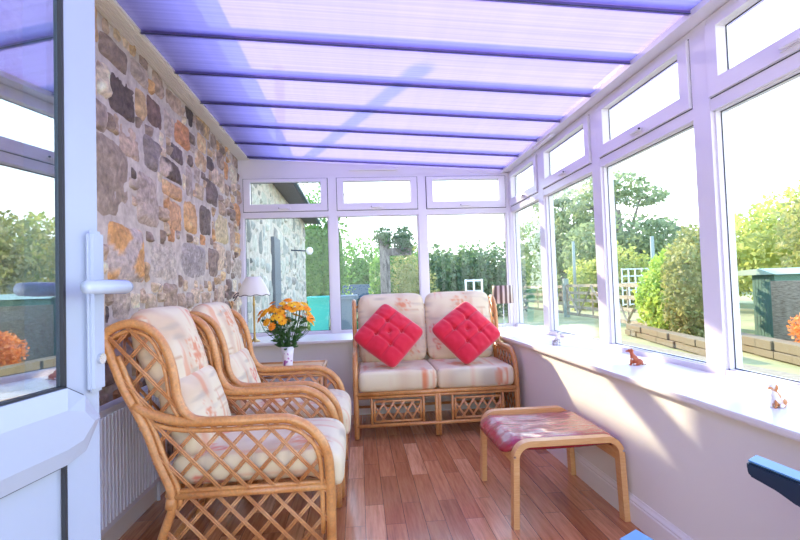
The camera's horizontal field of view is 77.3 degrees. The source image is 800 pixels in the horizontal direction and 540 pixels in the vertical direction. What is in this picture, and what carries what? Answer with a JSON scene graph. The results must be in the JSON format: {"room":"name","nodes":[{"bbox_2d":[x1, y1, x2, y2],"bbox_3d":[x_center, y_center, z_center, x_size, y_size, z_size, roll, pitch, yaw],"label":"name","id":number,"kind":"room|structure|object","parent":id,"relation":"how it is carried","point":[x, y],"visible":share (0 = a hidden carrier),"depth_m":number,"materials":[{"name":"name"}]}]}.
{"room":"sunroom","nodes":[
{"label":"sunroom","id":0,"kind":"room"},
{"bbox_2d":[0,0,307,457],"bbox_3d":[-1.823,0.041,5.493,0.362,2.830,12.756,-2,-2,-5],"label":"wall","id":1,"kind":"structure","parent":0,"point":[169,197],"depth_m":2.90,"materials":[{"name":"stone"}]},
{"bbox_2d":[99,385,165,536],"bbox_3d":[-1.301,0.939,2.091,0.069,0.660,1.550,-2,-2,-5],"label":"radiator","id":2,"kind":"object","parent":1,"relation":"attached to","point":[128,472],"visible":0.35,"depth_m":2.32,"materials":[{"name":"white metal"}]},
{"bbox_2d":[99,385,147,414],"bbox_3d":[-1.306,0.864,2.093,0.063,0.510,1.550,-2,-2,-5],"label":"grille","id":3,"kind":"object","parent":2,"relation":"attached to","point":[118,406],"depth_m":2.31,"materials":[{"name":"white"}]},
{"bbox_2d":[101,457,175,539],"bbox_3d":[-1.300,1.195,1.802,0.016,0.128,5.394,-2,-2,-5],"label":"baseboard","id":4,"kind":"structure","parent":1,"relation":"attached to","point":[124,523],"depth_m":2.54,"materials":[{"name":"white wood"}]},
{"bbox_2d":[95,0,248,160],"bbox_3d":[-1.392,-1.294,2.229,0.115,0.065,6.070,-2,-2,-5],"label":"trim","id":5,"kind":"structure","parent":1,"relation":"attached to","point":[110,10],"depth_m":3.02,"materials":[{"name":"beige"}]},
{"bbox_2d":[271,236,281,326],"bbox_3d":[-1.833,0.326,7.442,0.050,1.600,0.550,-2,-2,-5],"label":"window","id":6,"kind":"structure","parent":1,"relation":"in","point":[275,242],"depth_m":7.30,"materials":[{"name":"grey plastic"}]},
{"bbox_2d":[273,183,317,223],"bbox_3d":[-1.704,-1.406,5.160,0.589,0.070,13.950,-2,-2,-5],"label":"roof eave","id":7,"kind":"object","parent":1,"relation":"attached to","point":[290,193],"depth_m":8.43,"materials":[{"name":"grey"}]},
{"bbox_2d":[291,247,312,254],"bbox_3d":[-1.762,-0.341,9.005,0.396,0.140,0.130,-2,-2,-5],"label":"wall lamp","id":8,"kind":"object","parent":1,"relation":"attached to","point":[309,250],"visible":1,"depth_m":8.98,"materials":[{"name":"white glass"}]},
{"bbox_2d":[293,183,320,223],"bbox_3d":[-1.395,-1.419,5.236,0.070,0.067,14.050,-2,-2,-5],"label":"gutter","id":9,"kind":"object","parent":1,"relation":"attached to","point":[297,185],"visible":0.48,"depth_m":8.46,"materials":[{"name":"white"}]},
{"bbox_2d":[238,159,504,176],"bbox_3d":[-0.229,-1.112,5.396,2.949,0.192,0.100,-2,-2,-5],"label":"trim","id":10,"kind":"structure","parent":1,"relation":"attached to","point":[251,167],"depth_m":5.30,"materials":[{"name":"white plastic"}]},
{"bbox_2d":[349,168,396,170],"bbox_3d":[-0.283,-1.070,5.325,0.510,0.020,0.030,-2,-2,-5],"label":"air vent","id":11,"kind":"object","parent":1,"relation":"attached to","point":[360,169],"visible":1,"depth_m":5.31,"materials":[{"name":"white plastic"}]},
{"bbox_2d":[253,339,493,400],"bbox_3d":[-0.369,1.007,4.982,2.514,0.668,0.740,-2,-2,-5],"label":"wall","id":12,"kind":"structure","parent":0,"point":[338,356],"depth_m":4.59,"materials":[{"name":"white"}]},
{"bbox_2d":[238,175,335,336],"bbox_3d":[-1.183,-0.156,5.253,0.969,1.675,0.135,-2,-2,-5],"label":"window","id":13,"kind":"structure","parent":12,"relation":"in","point":[324,209],"depth_m":5.25,"materials":[{"name":"white plastic"}]},
{"bbox_2d":[242,333,352,345],"bbox_3d":[-0.378,0.657,4.924,2.469,0.027,0.720,-2,-2,-5],"label":"windowsill","id":14,"kind":"structure","parent":12,"relation":"on","point":[336,337],"depth_m":4.68,"materials":[{"name":"white"}]},
{"bbox_2d":[233,277,270,342],"bbox_3d":[-1.347,0.695,4.642,0.306,1.262,0.306,-3,-2,21],"label":"table lamp","id":15,"kind":"object","parent":14,"relation":"on","point":[251,286],"visible":0.87,"depth_m":4.58,"materials":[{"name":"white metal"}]},
{"bbox_2d":[332,174,425,332],"bbox_3d":[-0.224,-0.185,5.333,0.956,1.675,0.135,-2,-2,-5],"label":"window","id":16,"kind":"structure","parent":12,"relation":"in","point":[414,207],"depth_m":5.32,"materials":[{"name":"white plastic"}]},
{"bbox_2d":[351,393,495,414],"bbox_3d":[-0.327,1.262,4.596,2.478,0.128,0.016,-2,-2,-5],"label":"baseboard","id":17,"kind":"structure","parent":12,"relation":"attached to","point":[363,411],"depth_m":4.64,"materials":[{"name":"white"}]},
{"bbox_2d":[421,172,513,326],"bbox_3d":[0.732,-0.214,5.413,0.964,1.675,0.135,-2,-2,-5],"label":"window","id":18,"kind":"structure","parent":12,"relation":"in","point":[430,207],"depth_m":5.41,"materials":[{"name":"white plastic"}]},
{"bbox_2d":[118,408,646,539],"bbox_3d":[-0.096,1.254,1.932,2.594,0.060,5.460,-2,-2,-5],"label":"floor","id":19,"kind":"structure","parent":0,"point":[414,482],"depth_m":2.71,"materials":[{"name":"laminate"}]},
{"bbox_2d":[0,0,133,539],"bbox_3d":[-0.476,0.124,0.361,0.122,2.050,0.800,-2,-2,3],"label":"door","id":20,"kind":"structure","parent":19,"relation":"on","point":[50,432],"depth_m":0.70,"materials":[{"name":"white plastic"}]},
{"bbox_2d":[104,306,345,539],"bbox_3d":[-0.737,0.704,2.322,0.952,1.089,0.644,-2,-2,-5],"label":"armchair","id":21,"kind":"object","parent":19,"relation":"on","point":[214,447],"visible":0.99,"depth_m":2.04,"materials":[{"name":"wicker"}]},
{"bbox_2d":[130,306,207,397],"bbox_3d":[-1.052,0.362,2.309,0.225,0.388,0.545,-2,-2,-5],"label":"cushion","id":22,"kind":"object","parent":21,"relation":"on","point":[176,323],"depth_m":2.18,"materials":[{"name":"fabric"}]},
{"bbox_2d":[159,365,230,456],"bbox_3d":[-0.932,0.634,2.308,0.213,0.351,0.550,-2,-2,-5],"label":"cushion","id":23,"kind":"object","parent":21,"relation":"on","point":[205,390],"depth_m":2.18,"materials":[{"name":"fabric"}]},
{"bbox_2d":[172,418,345,484],"bbox_3d":[-0.612,0.840,2.327,0.710,0.185,0.555,-2,-2,-5],"label":"seat cushion","id":24,"kind":"object","parent":21,"relation":"on","point":[334,431],"depth_m":2.08,"materials":[{"name":"fabric"}]},
{"bbox_2d":[190,302,350,503],"bbox_3d":[-0.781,0.731,3.045,0.952,1.089,0.644,-2,-2,-5],"label":"armchair","id":25,"kind":"object","parent":19,"relation":"on","point":[240,366],"visible":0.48,"depth_m":2.89,"materials":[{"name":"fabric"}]},
{"bbox_2d":[191,302,243,367],"bbox_3d":[-1.096,0.390,3.032,0.224,0.388,0.545,-2,-2,-5],"label":"cushion","id":26,"kind":"object","parent":25,"relation":"on","point":[221,312],"depth_m":2.97,"materials":[{"name":"fabric"}]},
{"bbox_2d":[222,348,260,412],"bbox_3d":[-0.976,0.661,3.032,0.216,0.351,0.550,-2,-2,-5],"label":"cushion","id":27,"kind":"object","parent":25,"relation":"on","point":[246,368],"depth_m":2.96,"materials":[{"name":"fabric"}]},
{"bbox_2d":[231,389,350,433],"bbox_3d":[-0.656,0.867,3.050,0.710,0.187,0.555,-2,-2,-5],"label":"seat cushion","id":28,"kind":"object","parent":25,"relation":"on","point":[343,397],"depth_m":2.85,"materials":[{"name":"fabric"}]},
{"bbox_2d":[259,360,327,386],"bbox_3d":[-0.828,1.012,3.769,0.552,0.581,0.492,-2,-2,-5],"label":"side table","id":29,"kind":"object","parent":19,"relation":"on","point":[323,381],"visible":0.13,"depth_m":3.93,"materials":[{"name":"brown wood"}]},
{"bbox_2d":[281,347,293,365],"bbox_3d":[-0.827,0.647,3.682,0.098,0.168,0.098,-2,-2,-5],"label":"vase","id":30,"kind":"object","parent":29,"relation":"on","point":[287,355],"visible":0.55,"depth_m":3.65,"materials":[{"name":"ceramic"}]},
{"bbox_2d":[257,298,314,349],"bbox_3d":[-0.840,0.420,3.693,0.438,0.421,0.326,-2,-2,-5],"label":"flower bouquet","id":31,"kind":"object","parent":30,"relation":"in","point":[282,337],"visible":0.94,"depth_m":3.65,"materials":[{"name":"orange plant"}]},
{"bbox_2d":[352,291,519,439],"bbox_3d":[0.253,0.738,4.246,1.304,1.092,0.812,-2,-2,-5],"label":"sofa","id":32,"kind":"object","parent":19,"relation":"on","point":[414,376],"visible":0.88,"depth_m":3.90,"materials":[{"name":"fabric"}]},
{"bbox_2d":[354,304,422,367],"bbox_3d":[-0.092,0.526,4.064,0.514,0.495,0.313,-3,-2,19],"label":"tufted cushion","id":33,"kind":"object","parent":32,"relation":"on","point":[388,335],"visible":1,"depth_m":4.00,"materials":[{"name":"red fabric"}]},
{"bbox_2d":[358,293,426,361],"bbox_3d":[-0.071,0.511,4.438,0.598,0.604,0.244,-2,-2,-5],"label":"cushion","id":34,"kind":"object","parent":32,"relation":"on","point":[411,305],"depth_m":4.41,"materials":[{"name":"fabric"}]},
{"bbox_2d":[358,359,436,391],"bbox_3d":[-0.042,0.863,4.156,0.618,0.171,0.690,-2,-2,-5],"label":"seat cushion","id":35,"kind":"object","parent":32,"relation":"on","point":[410,375],"depth_m":3.83,"materials":[{"name":"fabric"}]},
{"bbox_2d":[424,291,492,358],"bbox_3d":[0.527,0.493,4.487,0.598,0.603,0.244,-2,-2,-5],"label":"cushion","id":36,"kind":"object","parent":32,"relation":"on","point":[437,305],"depth_m":4.46,"materials":[{"name":"fabric"}]},
{"bbox_2d":[432,301,499,363],"bbox_3d":[0.545,0.509,4.118,0.510,0.493,0.309,-1,-2,-28],"label":"tufted cushion","id":37,"kind":"object","parent":32,"relation":"on","point":[467,333],"visible":1,"depth_m":4.05,"materials":[{"name":"red fabric"}]},
{"bbox_2d":[427,356,513,387],"bbox_3d":[0.566,0.844,4.207,0.618,0.171,0.690,-2,-2,-5],"label":"seat cushion","id":38,"kind":"object","parent":32,"relation":"on","point":[485,371],"depth_m":3.88,"materials":[{"name":"fabric"}]},
{"bbox_2d":[479,405,630,529],"bbox_3d":[0.784,1.019,2.692,0.620,0.405,0.653,-2,-2,-5],"label":"footstool","id":39,"kind":"object","parent":19,"relation":"on","point":[513,431],"visible":1,"depth_m":2.51,"materials":[{"name":"brown wood"}]},
{"bbox_2d":[620,455,799,539],"bbox_3d":[0.818,0.703,0.854,0.660,0.937,0.560,0,-3,-36],"label":"recliner chair","id":40,"kind":"object","parent":19,"relation":"on","point":[785,480],"visible":1,"depth_m":1.20,"materials":[{"name":"blue plastic"}]},
{"bbox_2d":[116,0,764,172],"bbox_3d":[0.073,-1.247,2.399,3.099,0.210,6.170,-2,-2,-5],"label":"ceiling","id":41,"kind":"structure","parent":0,"point":[473,84],"depth_m":2.98,"materials":[{"name":"plastic"}]},
{"bbox_2d":[501,0,729,171],"bbox_3d":[1.453,-1.211,2.501,0.215,0.058,6.150,-2,-2,-5],"label":"trim","id":42,"kind":"structure","parent":41,"relation":"attached to","point":[704,9],"depth_m":2.87,"materials":[{"name":"white plastic"}]},
{"bbox_2d":[533,133,553,149],"bbox_3d":[1.230,-1.101,4.301,0.035,0.020,0.420,-2,-2,-5],"label":"vent","id":43,"kind":"object","parent":42,"relation":"attached to","point":[550,135],"visible":1,"depth_m":4.26,"materials":[{"name":"white plastic"}]},
{"bbox_2d":[497,338,799,539],"bbox_3d":[1.352,0.858,2.413,0.494,0.668,6.150,-2,-2,-5],"label":"wall","id":44,"kind":"structure","parent":0,"point":[687,462],"depth_m":2.03,"materials":[{"name":"white paint"}]},
{"bbox_2d":[508,172,514,325],"bbox_3d":[1.250,-0.229,5.473,0.102,1.675,0.102,-2,-2,-5],"label":"trim","id":45,"kind":"structure","parent":44,"relation":"attached to","point":[508,172],"depth_m":5.42,"materials":[{"name":"white plastic"}]},
{"bbox_2d":[508,149,546,333],"bbox_3d":[1.274,-0.248,4.975,0.135,1.675,0.920,-2,-2,-5],"label":"window","id":46,"kind":"structure","parent":44,"relation":"in","point":[531,196],"depth_m":5.22,"materials":[{"name":"white plastic"}]},
{"bbox_2d":[539,107,603,346],"bbox_3d":[1.356,-0.285,3.992,0.135,1.675,1.055,-2,-2,-5],"label":"window","id":47,"kind":"structure","parent":44,"relation":"in","point":[583,168],"depth_m":4.12,"materials":[{"name":"white plastic"}]},
{"bbox_2d":[506,400,692,539],"bbox_3d":[1.137,1.121,2.014,0.016,0.128,5.410,-2,-2,-5],"label":"baseboard","id":48,"kind":"structure","parent":44,"relation":"attached to","point":[655,526],"depth_m":2.39,"materials":[{"name":"white wood"}]},
{"bbox_2d":[499,326,799,441],"bbox_3d":[1.292,0.511,2.372,0.440,0.027,6.050,-2,-2,-5],"label":"windowsill","id":49,"kind":"structure","parent":44,"relation":"on","point":[744,401],"depth_m":2.18,"materials":[{"name":"white plastic"}]},
{"bbox_2d":[492,285,513,330],"bbox_3d":[1.026,0.376,4.961,0.204,0.444,0.204,-2,-2,-5],"label":"table lamp","id":50,"kind":"object","parent":49,"relation":"on","point":[502,294],"visible":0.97,"depth_m":4.88,"materials":[{"name":"white fabric"}]},
{"bbox_2d":[552,332,560,345],"bbox_3d":[1.143,0.499,3.655,0.051,0.098,0.112,-1,-2,-22],"label":"dog figurine","id":51,"kind":"object","parent":49,"relation":"on","point":[556,341],"visible":1,"depth_m":3.63,"materials":[{"name":"grey ceramic"}]},
{"bbox_2d":[625,348,645,364],"bbox_3d":[1.264,0.465,2.681,0.101,0.089,0.046,-2,-2,15],"label":"dog figurine","id":52,"kind":"object","parent":49,"relation":"on","point":[634,359],"visible":1,"depth_m":2.67,"materials":[{"name":"orange ceramic"}]},
{"bbox_2d":[768,384,788,408],"bbox_3d":[1.308,0.433,1.730,0.092,0.082,0.042,-1,-2,-24],"label":"dog figurine","id":53,"kind":"object","parent":49,"relation":"on","point":[776,400],"visible":1,"depth_m":1.72,"materials":[{"name":"white ceramic"}]},
{"bbox_2d":[593,26,715,373],"bbox_3d":[1.444,-0.326,2.931,0.135,1.675,1.075,-2,-2,-5],"label":"window","id":54,"kind":"structure","parent":44,"relation":"in","point":[682,115],"depth_m":2.85,"materials":[{"name":"white plastic"}]},
{"bbox_2d":[697,0,799,392],"bbox_3d":[1.531,-0.367,1.873,0.135,1.675,1.050,-2,-2,-5],"label":"window","id":55,"kind":"structure","parent":44,"relation":"in","point":[723,88],"depth_m":2.31,"materials":[{"name":"white plastic"}]},
{"label":"outside","id":56,"kind":"structure","parent":0,"visible":0},
{"bbox_2d":[307,288,799,374],"bbox_3d":[11.851,2.238,39.052,90.000,0.070,84.000,-2,-2,-5],"label":"ground","id":57,"kind":"structure","parent":56,"point":[579,325],"depth_m":13.41,"materials":[{"name":"green plant"}]},
{"bbox_2d":[299,183,355,329],"bbox_3d":[-2.608,-0.150,15.755,2.494,6.116,1.644,-2,-2,-5],"label":"hedge","id":58,"kind":"object","parent":57,"relation":"on","point":[317,263],"visible":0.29,"depth_m":15.51,"materials":[{"name":"green plant"}]},
{"bbox_2d":[341,284,374,311],"bbox_3d":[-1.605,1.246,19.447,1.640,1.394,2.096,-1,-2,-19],"label":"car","id":59,"kind":"object","parent":57,"relation":"on","point":[361,290],"visible":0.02,"depth_m":19.07,"materials":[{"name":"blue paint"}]},
{"bbox_2d":[343,236,390,284],"bbox_3d":[-2.575,0.564,24.866,5.300,4.900,2.564,-2,-2,-5],"label":"hedge","id":60,"kind":"object","parent":57,"relation":"on","point":[362,275],"visible":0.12,"depth_m":24.51,"materials":[{"name":"green plant"}]},
{"bbox_2d":[369,247,379,293],"bbox_3d":[-0.628,0.585,17.792,1.027,3.120,1.092,-2,-2,-5],"label":"shrub","id":61,"kind":"object","parent":57,"relation":"on","point":[376,275],"visible":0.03,"depth_m":17.66,"materials":[{"name":"green plant"}]},
{"bbox_2d":[367,246,430,293],"bbox_3d":[-0.030,0.657,15.530,2.086,3.413,1.365,-2,-2,-5],"label":"hedge","id":62,"kind":"object","parent":57,"relation":"on","point":[372,272],"visible":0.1,"depth_m":15.37,"materials":[{"name":"green plant"}]},
{"bbox_2d":[390,244,439,293],"bbox_3d":[0.382,0.553,12.764,1.449,2.691,1.063,-1,-2,-30],"label":"shrub","id":63,"kind":"object","parent":57,"relation":"on","point":[408,282],"visible":0.27,"depth_m":12.50,"materials":[{"name":"green plant"}]},
{"bbox_2d":[361,244,492,268],"bbox_3d":[2.045,0.788,40.243,12.367,5.696,6.490,-2,-2,-5],"label":"hedge","id":64,"kind":"object","parent":57,"relation":"on","point":[434,251],"visible":0.02,"depth_m":39.98,"materials":[{"name":"green plant"}]},
{"bbox_2d":[396,237,530,316],"bbox_3d":[2.315,0.617,18.654,5.685,3.668,2.650,-1,-2,-17],"label":"hedge","id":65,"kind":"object","parent":57,"relation":"on","point":[450,276],"visible":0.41,"depth_m":18.29,"materials":[{"name":"green plant"}]},
{"bbox_2d":[456,244,480,265],"bbox_3d":[3.562,0.737,24.805,2.456,3.840,6.602,-2,-2,11],"label":"hedge","id":66,"kind":"object","parent":57,"relation":"on","point":[472,244],"visible":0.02,"depth_m":22.85,"materials":[{"name":"green plant"}]},
{"bbox_2d":[465,279,482,291],"bbox_3d":[1.805,0.520,12.179,0.440,0.590,0.040,-2,-2,-5],"label":"gate","id":67,"kind":"object","parent":57,"relation":"on","point":[466,280],"visible":0.46,"depth_m":12.17,"materials":[{"name":"white wood"}]},
{"bbox_2d":[523,285,563,313],"bbox_3d":[5.594,1.169,21.103,0.042,1.000,6.843,-2,-2,-3],"label":"fence","id":68,"kind":"object","parent":57,"relation":"on","point":[537,294],"visible":0.45,"depth_m":20.41,"materials":[{"name":"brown wood"}]},
{"bbox_2d":[503,187,594,300],"bbox_3d":[9.889,-1.603,32.178,6.732,7.300,8.928,-2,-2,-5],"label":"tree","id":69,"kind":"object","parent":57,"relation":"on","point":[560,217],"visible":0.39,"depth_m":31.32,"materials":[{"name":"green plant"}]},
{"bbox_2d":[572,241,577,310],"bbox_3d":[7.292,0.253,20.877,0.139,2.900,0.139,-3,-2,18],"label":"telegraph pole","id":70,"kind":"object","parent":57,"relation":"on","point":[573,242],"visible":0.85,"depth_m":20.84,"materials":[{"name":"grey wood"}]},
{"bbox_2d":[562,279,598,318],"bbox_3d":[5.755,0.898,15.504,0.161,1.330,3.566,-2,-2,-1],"label":"gate","id":71,"kind":"object","parent":57,"relation":"on","point":[566,293],"visible":0.59,"depth_m":16.03,"materials":[{"name":"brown wood"}]},
{"bbox_2d":[563,240,650,309],"bbox_3d":[8.977,0.519,21.101,3.920,3.551,2.297,-3,-2,27],"label":"hedge","id":72,"kind":"object","parent":57,"relation":"on","point":[589,276],"visible":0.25,"depth_m":20.73,"materials":[{"name":"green plant"}]},
{"bbox_2d":[492,241,750,297],"bbox_3d":[19.489,0.039,40.735,24.990,6.244,5.324,-2,-2,9],"label":"hedge","id":73,"kind":"object","parent":57,"relation":"on","point":[529,296],"visible":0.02,"depth_m":41.41,"materials":[{"name":"green plant"}]},
{"bbox_2d":[558,170,690,301],"bbox_3d":[11.241,-1.680,25.358,5.868,6.892,5.385,-2,-2,-5],"label":"tree","id":74,"kind":"object","parent":57,"relation":"on","point":[648,227],"visible":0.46,"depth_m":24.77,"materials":[{"name":"green plant"}]},
{"bbox_2d":[618,283,647,325],"bbox_3d":[5.726,0.846,12.593,0.081,1.030,2.051,-2,-2,1],"label":"fence","id":75,"kind":"object","parent":57,"relation":"on","point":[628,297],"visible":0.33,"depth_m":12.57,"materials":[{"name":"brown wood"}]},
{"bbox_2d":[621,268,648,305],"bbox_3d":[8.859,0.622,18.784,1.090,1.390,0.040,-2,-2,-5],"label":"trellis","id":76,"kind":"object","parent":57,"relation":"on","point":[628,269],"visible":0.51,"depth_m":18.76,"materials":[{"name":"white wood"}]},
{"bbox_2d":[650,236,654,257],"bbox_3d":[8.191,0.204,16.134,0.139,2.600,0.139,-3,-2,18],"label":"telegraph pole","id":77,"kind":"object","parent":57,"relation":"on","point":[652,249],"visible":0.35,"depth_m":16.12,"materials":[{"name":"grey"}]},
{"bbox_2d":[631,244,703,335],"bbox_3d":[5.734,0.446,10.453,1.553,2.106,1.957,-2,-2,-5],"label":"shrub","id":78,"kind":"object","parent":57,"relation":"on","point":[650,302],"visible":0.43,"depth_m":10.43,"materials":[{"name":"green plant"}]},
{"bbox_2d":[658,224,704,336],"bbox_3d":[5.699,0.272,9.784,1.219,2.452,2.382,-4,-3,43],"label":"shrub","id":79,"kind":"object","parent":57,"relation":"on","point":[683,271],"visible":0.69,"depth_m":9.13,"materials":[{"name":"green plant"}]},
{"bbox_2d":[625,324,799,364],"bbox_3d":[5.138,1.165,7.792,1.094,0.248,6.400,-2,-2,6],"label":"wall","id":80,"kind":"structure","parent":57,"relation":"on","point":[694,344],"depth_m":7.76,"materials":[{"name":"beige brick"}]},
{"bbox_2d":[692,179,799,300],"bbox_3d":[12.906,-0.868,17.177,5.946,4.524,6.060,-2,-2,-5],"label":"tree","id":81,"kind":"object","parent":57,"relation":"on","point":[754,246],"visible":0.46,"depth_m":15.67,"materials":[{"name":"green plant"}]},
{"bbox_2d":[737,267,799,337],"bbox_3d":[7.751,0.636,10.156,1.700,1.340,1.700,-2,-2,-5],"label":"garden shed","id":82,"kind":"object","parent":57,"relation":"on","point":[761,278],"visible":0.48,"depth_m":9.65,"materials":[{"name":"green wood"}]},
{"bbox_2d":[770,280,799,341],"bbox_3d":[6.942,0.701,7.853,0.100,1.100,2.550,-2,-2,-5],"label":"fence","id":83,"kind":"object","parent":57,"relation":"on","point":[785,295],"visible":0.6,"depth_m":8.86,"materials":[{"name":"grey wood"}]},
{"bbox_2d":[771,189,799,267],"bbox_3d":[11.254,-0.611,12.121,3.417,3.771,4.779,-2,-2,-1],"label":"tree","id":84,"kind":"object","parent":57,"relation":"on","point":[794,232],"visible":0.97,"depth_m":13.45,"materials":[{"name":"green plant"}]},
{"bbox_2d":[786,312,799,342],"bbox_3d":[6.033,0.803,6.804,1.266,0.871,0.823,-3,-2,27],"label":"shrub","id":85,"kind":"object","parent":57,"relation":"on","point":[793,329],"visible":0.88,"depth_m":7.05,"materials":[{"name":"orange plant"}]},
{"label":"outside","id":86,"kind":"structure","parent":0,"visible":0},
{"bbox_2d":[309,330,799,380],"bbox_3d":[1.320,1.342,5.580,6.719,0.030,19.000,-2,-2,-5],"label":"path","id":87,"kind":"structure","parent":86,"point":[703,358],"depth_m":7.27,"materials":[{"name":"concrete"}]},
{"bbox_2d":[307,296,329,330],"bbox_3d":[-2.157,1.226,13.466,0.600,1.048,0.810,-2,-2,-5],"label":"wheelie bin","id":88,"kind":"object","parent":87,"relation":"on","point":[319,305],"visible":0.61,"depth_m":13.14,"materials":[{"name":"teal plastic"}]},
{"bbox_2d":[341,294,357,328],"bbox_3d":[-1.479,1.228,14.125,0.600,1.048,0.810,-2,-2,-5],"label":"wheelie bin","id":89,"kind":"object","parent":87,"relation":"on","point":[346,300],"visible":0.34,"depth_m":13.79,"materials":[{"name":"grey plastic"}]},
{"bbox_2d":[372,225,415,293],"bbox_3d":[-0.107,0.276,11.525,1.015,2.677,0.547,-2,-2,-5],"label":"post","id":90,"kind":"object","parent":87,"relation":"on","point":[404,246],"visible":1,"depth_m":11.43,"materials":[{"name":"grey wood"}]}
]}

